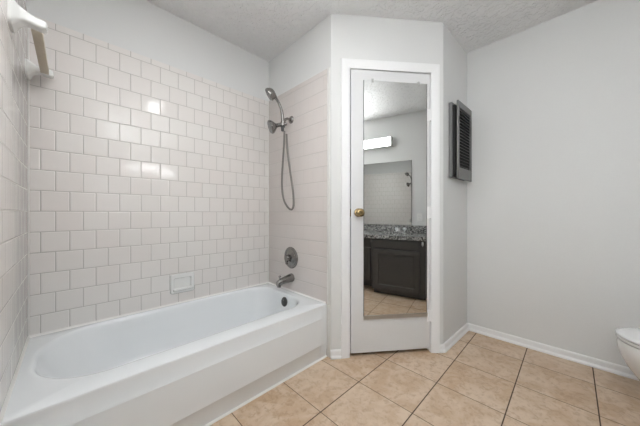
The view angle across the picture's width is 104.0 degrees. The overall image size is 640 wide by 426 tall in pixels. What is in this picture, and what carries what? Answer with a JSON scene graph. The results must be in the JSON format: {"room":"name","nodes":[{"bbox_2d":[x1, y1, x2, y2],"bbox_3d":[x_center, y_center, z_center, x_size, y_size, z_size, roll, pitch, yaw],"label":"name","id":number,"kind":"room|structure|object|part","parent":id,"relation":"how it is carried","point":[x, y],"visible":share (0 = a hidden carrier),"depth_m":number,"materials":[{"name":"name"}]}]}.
{"room":"bathroom","nodes":[
{"label":"bathroom","id":0,"kind":"room"},
{"bbox_2d":[0,0,27,411],"bbox_3d":[-0.524,-0.217,0.221,0.108,2.488,3.133,0,0,-45],"label":"wall","id":1,"kind":"structure","parent":0,"point":[13,46],"depth_m":0.96,"materials":[{"name":"tile"}]},
{"bbox_2d":[7,0,53,79],"bbox_3d":[-1.272,-0.732,1.119,0.095,0.100,0.567,0,0,-45],"label":"towel bar","id":2,"kind":"object","parent":1,"relation":"attached to","point":[17,17],"visible":1,"depth_m":0.98,"materials":[{"name":"white ceramic"}]},
{"bbox_3d":[-1.260,-0.727,1.130,0.030,0.028,0.424,0,0,-45],"label":"rod","id":3,"kind":"part","parent":2,"relation":"part of","materials":[{"name":"plastic"}]},
{"bbox_2d":[25,0,268,335],"bbox_3d":[-0.997,-0.217,1.879,1.574,2.488,0.115,0,0,-45],"label":"wall","id":4,"kind":"structure","parent":0,"point":[148,138],"depth_m":1.62,"materials":[{"name":"tile"}]},
{"bbox_2d":[170,272,193,293],"bbox_3d":[-0.980,0.503,1.792,0.156,0.136,0.046,0,0,-45],"label":"soap dish","id":5,"kind":"object","parent":4,"relation":"attached to","point":[182,282],"visible":1,"depth_m":1.80,"materials":[{"name":"white ceramic"}]},
{"bbox_2d":[269,14,330,357],"bbox_3d":[-0.168,-0.217,2.084,0.109,2.488,0.791,0,0,-45],"label":"wall","id":6,"kind":"structure","parent":0,"point":[299,75],"depth_m":1.97,"materials":[{"name":"tile"}]},
{"bbox_2d":[265,88,294,210],"bbox_3d":[-0.320,-0.496,1.999,0.229,0.954,0.168,0,0,-12],"label":"shower","id":7,"kind":"object","parent":6,"relation":"attached to","point":[272,126],"visible":1,"depth_m":1.99,"materials":[{"name":"silver metal"}]},
{"bbox_2d":[276,273,294,287],"bbox_3d":[-0.286,0.543,2.019,0.153,0.092,0.070,0,0,-45],"label":"tub spout","id":8,"kind":"object","parent":6,"relation":"attached to","point":[290,277],"visible":1,"depth_m":2.00,"materials":[{"name":"silver metal"}]},
{"bbox_2d":[284,247,297,267],"bbox_3d":[-0.260,0.371,2.060,0.058,0.178,0.178,0,0,-45],"label":"shower valve","id":9,"kind":"object","parent":6,"relation":"attached to","point":[290,256],"visible":1,"depth_m":2.04,"materials":[{"name":"silver metal"}]},
{"bbox_3d":[-0.268,0.382,2.052,0.036,0.078,0.056,0,0,-45],"label":"handle","id":10,"kind":"part","parent":9,"relation":"part of","materials":[{"name":"silver metal"}]},
{"bbox_2d":[146,0,597,61],"bbox_3d":[0.449,-1.461,1.187,2.850,0.100,3.133,0,0,-45],"label":"ceiling","id":11,"kind":"structure","parent":0,"point":[264,29],"depth_m":1.78,"materials":[{"name":"white paint"}]},
{"bbox_3d":[-0.756,-1.413,1.570,1.480,0.004,0.793,0,0,-45],"label":"dropped panel","id":12,"kind":"part","parent":11,"relation":"part of","materials":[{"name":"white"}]},
{"bbox_3d":[1.702,-1.413,1.521,0.402,0.004,1.640,0,0,-45],"label":"dropped panel","id":13,"kind":"part","parent":11,"relation":"part of","materials":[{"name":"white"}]},
{"bbox_2d":[331,14,442,351],"bbox_3d":[0.491,-0.217,1.863,0.840,2.488,0.100,0,0,-6],"label":"wall","id":14,"kind":"structure","parent":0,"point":[352,36],"depth_m":1.79,"materials":[{"name":"white paint"}]},
{"bbox_2d":[330,349,340,359],"bbox_3d":[0.112,0.998,1.765,0.074,0.058,0.020,0,0,-6],"label":"baseboard","id":15,"kind":"structure","parent":14,"relation":"attached to","point":[334,354],"depth_m":1.76,"materials":[{"name":"white paint"}]},
{"bbox_2d":[350,69,430,352],"bbox_3d":[0.519,-0.012,1.796,0.607,2.022,0.101,0,0,-7],"label":"door","id":16,"kind":"structure","parent":14,"relation":"in","point":[390,334],"depth_m":1.79,"materials":[{"name":"white paint"}]},
{"bbox_3d":[0.278,-0.002,1.750,0.062,0.062,0.066,0,0,-7],"label":"knob","id":17,"kind":"part","parent":16,"relation":"part of","materials":[{"name":"gold metal"}]},
{"bbox_2d":[363,79,426,319],"bbox_3d":[0.548,-0.101,1.810,0.480,1.720,0.013,0,0,-7],"label":"mirror","id":18,"kind":"object","parent":16,"relation":"attached to","point":[394,113],"visible":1,"depth_m":1.81,"materials":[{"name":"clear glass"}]},
{"bbox_2d":[341,58,439,358],"bbox_3d":[0.509,-0.033,1.866,0.735,2.120,0.138,0,0,-6],"label":"door frame","id":19,"kind":"structure","parent":14,"relation":"attached to","point":[347,65],"depth_m":1.80,"materials":[{"name":"white paint"}]},
{"bbox_2d":[440,344,444,352],"bbox_3d":[0.900,0.998,1.843,0.040,0.058,0.020,0,0,-6],"label":"baseboard","id":20,"kind":"structure","parent":14,"relation":"attached to","point":[442,346],"depth_m":1.84,"materials":[{"name":"white paint"}]},
{"bbox_2d":[210,331,639,425],"bbox_3d":[0.449,1.077,1.187,2.850,0.100,3.133,0,0,-45],"label":"floor","id":21,"kind":"structure","parent":0,"point":[481,380],"depth_m":1.44,"materials":[{"name":"beige tile"}]},
{"bbox_2d":[0,282,326,425],"bbox_3d":[-0.730,0.832,1.540,1.458,0.390,0.755,0,0,-45],"label":"bathtub","id":22,"kind":"object","parent":21,"relation":"on","point":[198,361],"visible":1,"depth_m":1.30,"materials":[{"name":"ceramic"}]},
{"bbox_3d":[-0.285,0.708,1.995,0.020,0.073,0.074,0,0,-45],"label":"overflow plate","id":23,"kind":"part","parent":22,"relation":"part of","materials":[{"name":"black metal"}]},
{"bbox_2d":[615,327,639,380],"bbox_3d":[1.871,0.680,1.093,0.444,0.695,0.755,0,0,-45],"label":"toilet","id":24,"kind":"object","parent":21,"relation":"on","point":[628,339],"visible":1,"depth_m":1.28,"materials":[{"name":"white ceramic"}]},
{"bbox_3d":[1.792,0.662,1.173,0.382,0.015,0.527,0,0,-45],"label":"seat","id":25,"kind":"part","parent":24,"relation":"part of","materials":[{"name":"white ceramic"}]},
{"bbox_3d":[1.791,0.643,1.174,0.386,0.021,0.529,0,0,-45],"label":"lid","id":26,"kind":"part","parent":24,"relation":"part of","materials":[{"name":"white ceramic"}]},
{"bbox_2d":[443,23,466,342],"bbox_3d":[1.073,-0.217,2.070,0.525,2.488,0.102,0,0,-43],"label":"wall","id":27,"kind":"structure","parent":0,"point":[454,55],"depth_m":1.99,"materials":[{"name":"white paint"}]},
{"bbox_2d":[443,323,468,352],"bbox_3d":[1.112,0.998,2.023,0.529,0.058,0.020,0,0,-43],"label":"baseboard","id":28,"kind":"structure","parent":27,"relation":"attached to","point":[461,332],"depth_m":2.00,"materials":[{"name":"white paint"}]},
{"bbox_2d":[449,100,471,181],"bbox_3d":[1.135,-0.562,2.014,0.341,0.596,0.064,0,0,-43],"label":"wall heater","id":29,"kind":"object","parent":27,"relation":"attached to","point":[460,116],"visible":1,"depth_m":1.94,"materials":[{"name":"grey metal"}]},
{"bbox_3d":[1.116,-0.562,2.022,0.325,0.572,0.026,0,0,-43],"label":"wall frame","id":30,"kind":"part","parent":29,"relation":"part of","materials":[{"name":"grey metal"}]},
{"bbox_2d":[467,0,639,366],"bbox_3d":[1.861,-0.217,1.716,0.100,2.488,1.692,0,0,-45],"label":"wall","id":31,"kind":"structure","parent":0,"point":[553,193],"depth_m":1.79,"materials":[{"name":"white paint"}]},
{"bbox_2d":[468,323,638,380],"bbox_3d":[1.854,0.998,1.638,0.020,0.058,1.592,0,0,-45],"label":"baseboard","id":32,"kind":"structure","parent":31,"relation":"attached to","point":[603,365],"depth_m":1.78,"materials":[{"name":"white paint"}]}
]}

